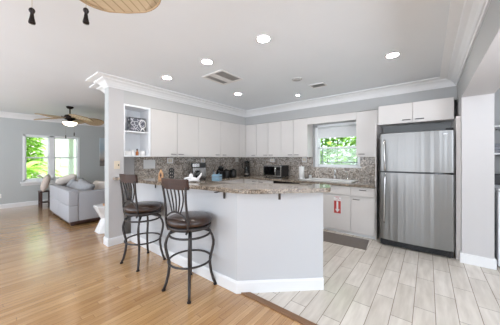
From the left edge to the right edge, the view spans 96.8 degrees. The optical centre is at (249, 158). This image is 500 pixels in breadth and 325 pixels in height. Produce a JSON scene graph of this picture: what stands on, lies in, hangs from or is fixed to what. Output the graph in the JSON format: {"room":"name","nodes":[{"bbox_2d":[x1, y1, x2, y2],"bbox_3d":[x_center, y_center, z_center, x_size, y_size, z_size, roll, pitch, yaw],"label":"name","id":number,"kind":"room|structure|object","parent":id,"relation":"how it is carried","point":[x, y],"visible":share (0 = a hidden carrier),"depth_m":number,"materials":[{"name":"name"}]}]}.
{"room":"kitchen","nodes":[
{"label":"kitchen","id":0,"kind":"room"},
{"bbox_2d":[0,117,104,203],"bbox_3d":[-6.256,0.065,6.298,0.140,2.530,8.000,0,0,39],"label":"wall","id":1,"kind":"structure","parent":0,"point":[12,130],"depth_m":6.20,"materials":[{"name":"grey paint"}]},
{"bbox_2d":[0,199,47,208],"bbox_3d":[-4.477,1.271,4.807,4.500,0.118,7.900,0,0,39],"label":"baseboard","id":2,"kind":"structure","parent":1,"relation":"attached to","point":[28,203],"depth_m":6.08,"materials":[{"name":"white paint"}]},
{"bbox_2d":[20,134,81,185],"bbox_3d":[-5.904,0.052,6.656,0.180,1.435,1.380,0,0,39],"label":"window","id":3,"kind":"structure","parent":1,"relation":"in","point":[51,157],"depth_m":6.59,"materials":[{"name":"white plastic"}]},
{"bbox_2d":[0,83,104,126],"bbox_3d":[-4.344,-1.137,4.701,4.840,0.125,7.900,0,0,39],"label":"trim","id":4,"kind":"structure","parent":1,"relation":"attached to","point":[94,86],"depth_m":6.11,"materials":[{"name":"white paint"}]},
{"bbox_2d":[100,138,104,165],"bbox_3d":[-4.936,-0.210,7.803,0.034,0.960,0.600,0,0,39],"label":"framed picture","id":5,"kind":"object","parent":1,"relation":"attached to","point":[102,140],"visible":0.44,"depth_m":7.62},
{"bbox_2d":[105,87,108,238],"bbox_3d":[-2.192,0.065,3.396,0.155,2.530,0.002,0,0,39],"label":"wall","id":6,"kind":"structure","parent":0,"point":[107,88],"depth_m":3.37,"materials":[{"name":"grey paint"}]},
{"bbox_2d":[109,87,133,237],"bbox_3d":[-1.190,0.065,4.915,0.495,2.530,3.620,0,0,39],"label":"wall","id":7,"kind":"structure","parent":0,"point":[116,96],"depth_m":3.44,"materials":[{"name":"grey paint"}]},
{"bbox_2d":[114,161,119,168],"bbox_3d":[-2.053,0.105,3.430,0.016,0.124,0.084,0,0,39],"label":"light switch","id":8,"kind":"object","parent":7,"relation":"attached to","point":[116,163],"visible":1,"depth_m":3.43,"materials":[{"name":"beige plastic"}]},
{"bbox_2d":[124,103,150,156],"bbox_3d":[-1.989,-0.447,3.786,0.330,0.843,0.436,0,0,39],"label":"display niche","id":9,"kind":"object","parent":7,"relation":"attached to","point":[133,140],"visible":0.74,"depth_m":3.86,"materials":[{"name":"white laminate"}]},
{"bbox_2d":[127,117,145,131],"bbox_3d":[-1.927,-0.562,3.766,0.102,0.235,0.265,0,0,39],"label":"box","id":10,"kind":"object","parent":9,"relation":"on","point":[132,122],"visible":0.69,"depth_m":3.71,"materials":[{"name":"grey plastic"}]},
{"bbox_2d":[125,130,148,134],"bbox_3d":[-1.992,-0.435,3.778,0.316,0.020,0.383,0,0,39],"label":"shelf","id":11,"kind":"object","parent":9,"relation":"attached to","point":[127,132],"depth_m":3.82,"materials":[{"name":"white laminate"}]},
{"bbox_2d":[151,109,197,156],"bbox_3d":[-1.518,-0.447,4.345,0.366,0.843,1.020,0,0,39],"label":"upper cabinet","id":12,"kind":"object","parent":7,"relation":"attached to","point":[173,134],"visible":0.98,"depth_m":4.20,"materials":[{"name":"white laminate"}]},
{"bbox_2d":[198,117,239,156],"bbox_3d":[-0.789,-0.447,5.254,0.366,0.843,1.310,0,0,39],"label":"upper cabinet","id":13,"kind":"object","parent":7,"relation":"attached to","point":[216,138],"visible":0.96,"depth_m":5.08,"materials":[{"name":"white laminate"}]},
{"bbox_2d":[134,157,374,181],"bbox_3d":[0.207,0.210,4.063,3.417,0.470,2.999,0,0,39],"label":"backsplash","id":14,"kind":"structure","parent":7,"relation":"attached to","point":[182,168],"depth_m":4.84,"materials":[{"name":"stone"}]},
{"bbox_2d":[143,160,154,168],"bbox_3d":[-1.887,0.118,4.149,0.007,0.153,0.210,0,0,39],"label":"outlet plate","id":15,"kind":"object","parent":14,"relation":"attached to","point":[147,164],"visible":1,"depth_m":4.14,"materials":[{"name":"white plastic"}]},
{"bbox_2d":[167,158,172,162],"bbox_3d":[-1.615,0.050,4.487,0.009,0.110,0.135,0,0,39],"label":"outlet plate","id":16,"kind":"object","parent":14,"relation":"attached to","point":[169,160],"visible":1,"depth_m":4.48,"materials":[{"name":"white plastic"}]},
{"bbox_2d":[124,90,244,124],"bbox_3d":[-1.187,-1.035,4.790,0.335,0.330,3.010,0,0,39],"label":"wall","id":17,"kind":"structure","parent":0,"point":[131,98],"depth_m":4.27,"materials":[{"name":"grey paint"}]},
{"bbox_2d":[85,0,490,116],"bbox_3d":[-1.007,-1.137,1.762,4.445,0.125,7.490,0,0,39],"label":"trim","id":18,"kind":"structure","parent":17,"relation":"attached to","point":[465,18],"depth_m":3.39,"materials":[{"name":"white paint"}]},
{"bbox_2d":[0,0,450,122],"bbox_3d":[-2.540,-1.240,1.908,11.350,0.080,10.200,0,0,39],"label":"ceiling","id":19,"kind":"structure","parent":0,"point":[45,66],"depth_m":2.43,"materials":[{"name":"paint"}]},
{"bbox_2d":[34,106,103,137],"bbox_3d":[-4.166,-0.831,5.178,1.311,0.737,1.293,0,0,39],"label":"ceiling fan","id":20,"kind":"object","parent":19,"relation":"hanging from","point":[71,119],"visible":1,"depth_m":5.10,"materials":[{"name":"brown wood"}]},
{"bbox_2d":[28,0,160,24],"bbox_3d":[-0.575,-0.806,0.662,1.153,0.786,1.172,0,0,39],"label":"ceiling fan","id":21,"kind":"object","parent":19,"relation":"hanging from","point":[111,6],"visible":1,"depth_m":1.20,"materials":[{"name":"brown wood"}]},
{"bbox_2d":[162,76,171,79],"bbox_3d":[-1.234,-1.196,3.301,0.152,0.008,0.152,0,0,39],"label":"recessed light","id":22,"kind":"object","parent":19,"relation":"in","point":[163,77],"visible":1,"depth_m":3.28,"materials":[{"name":"white"}]},
{"bbox_2d":[201,59,212,64],"bbox_3d":[-0.534,-1.196,2.756,0.152,0.008,0.152,0,0,39],"label":"recessed light","id":23,"kind":"object","parent":19,"relation":"in","point":[205,61],"visible":1,"depth_m":2.74,"materials":[{"name":"white"}]},
{"bbox_2d":[202,70,242,84],"bbox_3d":[-0.406,-1.194,3.306,0.430,0.012,0.450,0,0,39],"label":"ceiling vent","id":24,"kind":"object","parent":19,"relation":"in","point":[222,77],"visible":1,"depth_m":3.29,"materials":[{"name":"white metal"}]},
{"bbox_2d":[256,34,270,42],"bbox_3d":[0.135,-1.196,2.226,0.152,0.008,0.152,0,0,39],"label":"recessed light","id":25,"kind":"object","parent":19,"relation":"in","point":[263,38],"visible":1,"depth_m":2.21,"materials":[{"name":"white"}]},
{"bbox_2d":[292,77,301,80],"bbox_3d":[0.712,-1.191,3.364,0.150,0.018,0.150,0,0,39],"label":"smoke detector","id":26,"kind":"object","parent":19,"relation":"attached to","point":[295,78],"visible":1,"depth_m":3.33,"materials":[{"name":"white plastic"}]},
{"bbox_2d":[309,82,326,88],"bbox_3d":[1.119,-1.194,3.646,0.245,0.012,0.180,0,0,39],"label":"ceiling vent","id":27,"kind":"object","parent":19,"relation":"in","point":[322,84],"visible":1,"depth_m":3.64,"materials":[{"name":"white metal"}]},
{"bbox_2d":[385,52,399,58],"bbox_3d":[1.657,-1.196,2.581,0.152,0.008,0.152,0,0,39],"label":"recessed light","id":28,"kind":"object","parent":19,"relation":"in","point":[393,54],"visible":1,"depth_m":2.58,"materials":[{"name":"white"}]},
{"bbox_2d":[131,183,322,280],"bbox_3d":[-0.668,0.830,2.778,2.990,1.000,0.558,0,0,27],"label":"wall","id":29,"kind":"structure","parent":0,"point":[257,236],"depth_m":2.24,"materials":[{"name":"grey paint"}]},
{"bbox_2d":[103,233,323,293],"bbox_3d":[-0.799,1.271,2.771,3.236,0.118,0.467,0,0,27],"label":"baseboard","id":30,"kind":"structure","parent":29,"relation":"attached to","point":[297,284],"depth_m":2.24,"materials":[{"name":"white paint"}]},
{"bbox_2d":[113,174,330,199],"bbox_3d":[-0.771,0.351,2.847,3.392,0.127,0.803,0,0,27],"label":"bar","id":31,"kind":"object","parent":29,"relation":"attached to","point":[239,188],"visible":0.84,"depth_m":2.26,"materials":[{"name":"stone"}]},
{"bbox_2d":[158,169,163,179],"bbox_3d":[-1.196,0.218,2.983,0.070,0.140,0.026,0,0,0],"label":"wooden ornament","id":32,"kind":"object","parent":31,"relation":"on","point":[160,175],"visible":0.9,"depth_m":2.97,"materials":[{"name":"brown wood"}]},
{"bbox_2d":[169,168,173,178],"bbox_3d":[-1.079,0.210,3.044,0.072,0.155,0.069,0,0,39],"label":"wire holder","id":33,"kind":"object","parent":31,"relation":"on","point":[171,171],"visible":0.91,"depth_m":3.04,"materials":[{"name":"black metal"}]},
{"bbox_2d":[184,173,201,181],"bbox_3d":[-0.690,0.232,2.683,0.216,0.112,0.050,0,0,3],"label":"figurine","id":34,"kind":"object","parent":31,"relation":"on","point":[190,178],"visible":0.91,"depth_m":2.67,"materials":[{"name":"ceramic"}]},
{"bbox_2d":[0,203,499,324],"bbox_3d":[-1.851,1.360,2.766,11.350,0.060,8.000,0,0,39],"label":"floor","id":35,"kind":"structure","parent":0,"point":[53,271],"depth_m":2.27,"materials":[{"name":"brown wood"}]},
{"bbox_2d":[38,190,49,207],"bbox_3d":[-5.622,1.110,6.097,0.320,0.440,0.260,0,0,39],"label":"side table","id":36,"kind":"object","parent":35,"relation":"on","point":[40,192],"visible":0.69,"depth_m":6.04,"materials":[{"name":"brown wood"}]},
{"bbox_2d":[40,174,50,190],"bbox_3d":[-5.583,0.665,6.066,0.211,0.464,0.442,0,0,-41],"label":"throw pillow","id":37,"kind":"object","parent":36,"relation":"on","point":[46,180],"visible":1,"depth_m":5.94,"materials":[{"name":"beige fabric"}]},
{"bbox_2d":[50,183,104,225],"bbox_3d":[-3.878,0.985,5.154,1.700,0.690,0.890,0,0,39],"label":"sofa","id":38,"kind":"object","parent":35,"relation":"on","point":[73,206],"visible":0.84,"depth_m":4.53,"materials":[{"name":"grey fabric"}]},
{"bbox_2d":[55,174,76,185],"bbox_3d":[-4.587,0.545,5.549,0.426,0.311,0.503,0,0,-39],"label":"throw pillow","id":39,"kind":"object","parent":38,"relation":"on","point":[64,180],"visible":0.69,"depth_m":5.39,"materials":[{"name":"beige fabric"}]},
{"bbox_2d":[65,179,75,187],"bbox_3d":[-4.460,0.685,5.499,0.400,0.342,0.235,0,0,45],"label":"throw pillow","id":40,"kind":"object","parent":38,"relation":"on","point":[69,183],"visible":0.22,"depth_m":5.38,"materials":[{"name":"grey fabric"}]},
{"bbox_2d":[69,180,77,188],"bbox_3d":[-4.094,0.715,5.205,0.450,0.365,0.254,0,0,39],"label":"throw pillow","id":41,"kind":"object","parent":38,"relation":"on","point":[73,184],"visible":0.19,"depth_m":5.17,"materials":[{"name":"grey fabric"}]},
{"bbox_2d":[73,178,94,190],"bbox_3d":[-3.688,0.705,4.880,0.622,0.525,0.297,0,0,29],"label":"throw pillow","id":42,"kind":"object","parent":38,"relation":"on","point":[82,184],"visible":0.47,"depth_m":4.81,"materials":[{"name":"grey fabric"}]},
{"bbox_2d":[95,181,104,189],"bbox_3d":[-3.383,0.690,5.148,0.400,0.312,0.241,0,0,-1],"label":"throw pillow","id":43,"kind":"object","parent":38,"relation":"on","point":[100,184],"visible":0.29,"depth_m":5.09,"materials":[{"name":"beige fabric"}]},
{"bbox_2d":[93,203,104,233],"bbox_3d":[-2.629,1.093,4.107,0.470,0.475,0.407,0,0,39],"label":"stool","id":44,"kind":"object","parent":35,"relation":"on","point":[100,209],"visible":0.35,"depth_m":3.96,"materials":[{"name":"white ceramic"}]},
{"bbox_2d":[119,174,165,271],"bbox_3d":[-1.380,0.762,2.857,0.452,1.135,0.470,0,0,33],"label":"bar stool","id":45,"kind":"object","parent":35,"relation":"on","point":[136,209],"visible":1,"depth_m":2.72,"materials":[{"name":"brown leather"}]},
{"bbox_2d":[161,178,216,303],"bbox_3d":[-0.623,0.762,2.283,0.452,1.135,0.470,0,0,32],"label":"bar stool","id":46,"kind":"object","parent":35,"relation":"on","point":[187,222],"visible":1,"depth_m":2.13,"materials":[{"name":"grey metal"}]},
{"bbox_2d":[217,179,242,182],"bbox_3d":[-1.030,0.907,4.713,0.636,0.845,2.105,0,0,39],"label":"base cabinet","id":47,"kind":"object","parent":35,"relation":"on","point":[235,180],"visible":0.02,"depth_m":5.08,"materials":[{"name":"white laminate"}]},
{"bbox_2d":[200,174,374,187],"bbox_3d":[0.257,0.465,4.125,3.416,0.040,2.838,0,0,39],"label":"countertop","id":48,"kind":"structure","parent":47,"relation":"on","point":[365,184],"depth_m":4.47,"materials":[{"name":"stone"}]},
{"bbox_2d":[191,163,205,179],"bbox_3d":[-1.078,0.270,4.682,0.292,0.350,0.297,0,0,-8],"label":"coffee maker","id":49,"kind":"object","parent":48,"relation":"on","point":[197,168],"visible":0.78,"depth_m":4.61,"materials":[{"name":"silver plastic"}]},
{"bbox_2d":[212,174,221,180],"bbox_3d":[-0.651,0.383,4.367,0.158,0.125,0.158,0,0,14],"label":"box","id":50,"kind":"object","parent":48,"relation":"on","point":[217,177],"visible":0.93,"depth_m":4.30,"materials":[{"name":"blue cardboard"}]},
{"bbox_2d":[216,166,223,177],"bbox_3d":[-0.661,0.303,4.862,0.186,0.284,0.100,0,0,39],"label":"knife block","id":51,"kind":"object","parent":48,"relation":"on","point":[220,168],"visible":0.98,"depth_m":4.84,"materials":[{"name":"black plastic"}]},
{"bbox_2d":[223,169,229,177],"bbox_3d":[-0.544,0.343,5.076,0.160,0.205,0.160,0,0,39],"label":"canister","id":52,"kind":"object","parent":48,"relation":"on","point":[226,174],"visible":0.95,"depth_m":5.01,"materials":[{"name":"black plastic"}]},
{"bbox_2d":[230,169,236,177],"bbox_3d":[-0.393,0.343,5.185,0.160,0.205,0.160,0,0,39],"label":"canister","id":53,"kind":"object","parent":48,"relation":"on","point":[233,173],"visible":0.93,"depth_m":5.11,"materials":[{"name":"black plastic"}]},
{"bbox_2d":[242,161,249,175],"bbox_3d":[-0.087,0.255,5.651,0.191,0.380,0.178,0,0,-29],"label":"blender","id":54,"kind":"object","parent":48,"relation":"on","point":[246,163],"visible":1,"depth_m":5.60,"materials":[{"name":"black plastic"}]},
{"bbox_2d":[263,165,288,177],"bbox_3d":[0.610,0.307,5.309,0.490,0.275,0.393,0,0,39],"label":"microwave","id":55,"kind":"object","parent":48,"relation":"on","point":[280,171],"visible":1,"depth_m":5.18,"materials":[{"name":"black plastic"}]},
{"bbox_2d":[298,165,304,178],"bbox_3d":[1.125,0.300,4.840,0.150,0.290,0.150,0,0,39],"label":"paper towel roll","id":56,"kind":"object","parent":48,"relation":"on","point":[301,168],"visible":1,"depth_m":4.79,"materials":[{"name":"white paper"}]},
{"bbox_2d":[303,178,358,182],"bbox_3d":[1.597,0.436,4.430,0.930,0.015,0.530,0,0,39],"label":"sink","id":57,"kind":"object","parent":48,"relation":"in","point":[310,179],"visible":0.98,"depth_m":4.39,"materials":[{"name":"silver metal"}]},
{"bbox_2d":[309,179,350,181],"bbox_3d":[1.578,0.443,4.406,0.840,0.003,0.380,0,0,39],"label":"basin","id":58,"kind":"object","parent":57,"relation":"in","point":[339,180],"depth_m":4.39,"materials":[{"name":"silver metal"}]},
{"bbox_2d":[243,179,272,182],"bbox_3d":[0.345,0.907,5.314,0.870,0.845,0.656,0,0,39],"label":"base cabinet","id":59,"kind":"object","parent":35,"relation":"on","point":[244,180],"visible":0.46,"depth_m":5.11,"materials":[{"name":"white laminate"}]},
{"bbox_2d":[241,292,316,324],"bbox_3d":[1.420,1.324,1.012,3.850,0.012,0.065,0,0,39],"label":"trim","id":60,"kind":"structure","parent":35,"relation":"on","point":[299,319],"depth_m":1.93,"materials":[{"name":"brown wood"}]},
{"bbox_2d":[273,181,299,183],"bbox_3d":[0.913,0.910,4.831,0.610,0.840,0.639,0,0,39],"label":"dishwasher","id":61,"kind":"object","parent":35,"relation":"on","point":[273,181],"visible":0.07,"depth_m":4.60,"materials":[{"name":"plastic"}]},
{"bbox_2d":[300,183,351,234],"bbox_3d":[1.544,0.907,4.353,0.963,0.845,0.656,0,0,39],"label":"base cabinet","id":62,"kind":"object","parent":35,"relation":"on","point":[332,221],"visible":0.27,"depth_m":3.96,"materials":[{"name":"white laminate"}]},
{"bbox_2d":[334,196,340,213],"bbox_3d":[1.560,0.832,3.964,0.125,0.307,0.002,0,0,39],"label":"sticker","id":63,"kind":"object","parent":62,"relation":"attached to","point":[337,199],"visible":1,"depth_m":3.96,"materials":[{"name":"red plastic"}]},
{"bbox_2d":[323,231,368,249],"bbox_3d":[1.441,1.326,3.651,0.920,0.008,0.500,0,0,39],"label":"kitchen mat","id":64,"kind":"object","parent":35,"relation":"on","point":[354,242],"visible":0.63,"depth_m":3.57,"materials":[{"name":"grey fabric"}]},
{"bbox_2d":[351,187,374,238],"bbox_3d":[2.062,0.907,3.938,0.365,0.845,0.656,0,0,39],"label":"base cabinet","id":65,"kind":"object","parent":35,"relation":"on","point":[362,199],"visible":0.88,"depth_m":3.71,"materials":[{"name":"white laminate"}]},
{"bbox_2d":[375,124,382,239],"bbox_3d":[2.264,0.389,3.879,0.015,1.883,0.705,0,0,39],"label":"end panel","id":66,"kind":"object","parent":35,"relation":"on","point":[378,129],"visible":0.74,"depth_m":3.68,"materials":[{"name":"white laminate"}]},
{"bbox_2d":[380,128,454,257],"bbox_3d":[2.562,0.466,3.446,0.857,1.728,0.897,0,0,39],"label":"refrigerator","id":67,"kind":"object","parent":35,"relation":"on","point":[417,168],"visible":1,"depth_m":3.10,"materials":[{"name":"grey metal"}]},
{"bbox_2d":[451,116,460,259],"bbox_3d":[2.989,0.389,3.231,0.046,1.883,0.810,0,0,39],"label":"end panel","id":68,"kind":"object","parent":35,"relation":"on","point":[456,124],"visible":0.64,"depth_m":2.92,"materials":[{"name":"white laminate"}]},
{"bbox_2d":[494,174,499,265],"bbox_3d":[3.481,0.775,2.735,0.690,1.110,0.698,0,0,39],"label":"washing machine","id":69,"kind":"object","parent":35,"relation":"on","point":[496,176],"visible":0.44,"depth_m":2.74,"materials":[{"name":"white metal"}]},
{"bbox_2d":[245,86,456,124],"bbox_3d":[1.572,-1.035,4.694,4.090,0.330,0.310,0,0,39],"label":"wall","id":70,"kind":"structure","parent":0,"point":[447,92],"depth_m":4.17,"materials":[{"name":"grey paint"}]},
{"bbox_2d":[307,112,355,124],"bbox_3d":[1.618,-0.796,4.484,0.975,0.143,0.022,0,0,39],"label":"window valance","id":71,"kind":"object","parent":70,"relation":"attached to","point":[346,116],"visible":1,"depth_m":4.44,"materials":[{"name":"white laminate"}]},
{"bbox_2d":[378,97,453,126],"bbox_3d":[2.581,-0.712,3.509,0.940,0.313,0.276,0,0,39],"label":"upper cabinet","id":72,"kind":"object","parent":70,"relation":"attached to","point":[436,110],"visible":1,"depth_m":3.40,"materials":[{"name":"white laminate"}]},
{"bbox_2d":[313,88,499,173],"bbox_3d":[2.370,0.065,4.355,6.750,2.530,0.160,0,0,39],"label":"wall","id":73,"kind":"structure","parent":0,"point":[437,125],"depth_m":3.68,"materials":[{"name":"grey paint"}]},
{"bbox_2d":[240,124,256,156],"bbox_3d":[-0.074,-0.447,5.866,0.655,0.843,0.540,0,0,39],"label":"upper cabinet","id":74,"kind":"object","parent":73,"relation":"attached to","point":[248,133],"visible":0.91,"depth_m":5.76,"materials":[{"name":"white laminate"}]},
{"bbox_2d":[257,121,280,156],"bbox_3d":[0.526,-0.447,5.516,0.720,0.843,0.336,0,0,39],"label":"upper cabinet","id":75,"kind":"object","parent":73,"relation":"attached to","point":[268,134],"visible":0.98,"depth_m":5.39,"materials":[{"name":"white laminate"}]},
{"bbox_2d":[281,118,312,156],"bbox_3d":[1.060,-0.447,5.087,0.650,0.843,0.336,0,0,39],"label":"upper cabinet","id":76,"kind":"object","parent":73,"relation":"attached to","point":[296,135],"visible":0.99,"depth_m":4.95,"materials":[{"name":"white laminate"}]},
{"bbox_2d":[315,122,361,167],"bbox_3d":[1.874,-0.268,4.727,0.954,0.929,0.160,0,0,39],"label":"window","id":77,"kind":"structure","parent":73,"relation":"in","point":[318,147],"depth_m":4.82,"materials":[{"name":"white plastic"}]},
{"bbox_2d":[318,125,355,138],"bbox_3d":[1.852,-0.556,4.700,0.832,0.242,0.044,0,0,39],"label":"roller shade","id":78,"kind":"object","parent":77,"relation":"attached to","point":[348,130],"visible":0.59,"depth_m":4.69,"materials":[{"name":"fabric"}]},
{"bbox_2d":[356,110,378,156],"bbox_3d":[2.217,-0.447,4.160,0.365,0.843,0.336,0,0,39],"label":"upper cabinet","id":79,"kind":"object","parent":73,"relation":"attached to","point":[366,121],"visible":0.78,"depth_m":4.06,"materials":[{"name":"white laminate"}]},
{"bbox_2d":[455,0,499,258],"bbox_3d":[0.935,0.065,0.404,0.285,2.530,7.800,0,0,39],"label":"wall","id":80,"kind":"structure","parent":0,"point":[476,113],"depth_m":2.72,"materials":[{"name":"grey paint"}]},
{"bbox_2d":[459,250,496,269],"bbox_3d":[2.854,1.268,2.796,0.317,0.125,0.166,0,0,39],"label":"baseboard","id":81,"kind":"structure","parent":80,"relation":"attached to","point":[480,261],"depth_m":2.73,"materials":[{"name":"white paint"}]},
{"bbox_2d":[462,28,499,96],"bbox_3d":[0.654,-0.778,0.052,0.285,0.004,6.900,0,0,39],"label":"ceiling","id":82,"kind":"structure","parent":80,"relation":"attached to","point":[486,79],"depth_m":2.06,"materials":[{"name":"grey paint"}]},
{"label":"outside","id":83,"kind":"structure","parent":0,"visible":0},
{"bbox_3d":[-9.239,1.580,13.176,13.100,0.100,15.000,0,0,39],"label":"ground","id":84,"kind":"structure","parent":83,"visible":0},
{"bbox_2d":[26,137,47,178],"bbox_3d":[-10.580,0.155,8.811,1.595,3.088,3.934,0,0,39],"label":"shrub","id":85,"kind":"object","parent":84,"relation":"on","point":[31,141],"visible":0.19,"depth_m":9.75,"materials":[{"name":"green plant"}]},
{"bbox_2d":[27,161,61,178],"bbox_3d":[-8.537,0.773,8.150,2.757,1.524,2.529,0,0,-12],"label":"palm plant","id":86,"kind":"object","parent":84,"relation":"on","point":[30,167],"visible":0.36,"depth_m":8.15,"materials":[{"name":"green plant"}]},
{"bbox_2d":[26,138,75,177],"bbox_3d":[-9.932,-0.720,14.949,4.600,4.500,7.700,0,0,39],"label":"sky","id":87,"kind":"structure","parent":84,"relation":"on","point":[61,145],"depth_m":11.76,"materials":[{"name":"paint"}]},
{"bbox_2d":[68,139,73,174],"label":"window","id":88,"kind":"structure","parent":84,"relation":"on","point":[70,141],"depth_m":7.93,"materials":[{"name":"white paint"}]},
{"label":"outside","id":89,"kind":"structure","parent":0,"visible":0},
{"bbox_3d":[4.217,1.580,7.578,14.900,0.100,6.900,0,0,39],"label":"ground","id":90,"kind":"structure","parent":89,"visible":0},
{"bbox_2d":[320,137,357,164],"bbox_3d":[2.801,-0.329,7.818,5.503,4.016,1.442,0,0,39],"label":"hedge","id":91,"kind":"object","parent":90,"relation":"on","point":[327,142],"visible":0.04,"depth_m":7.49,"materials":[{"name":"green plant"}]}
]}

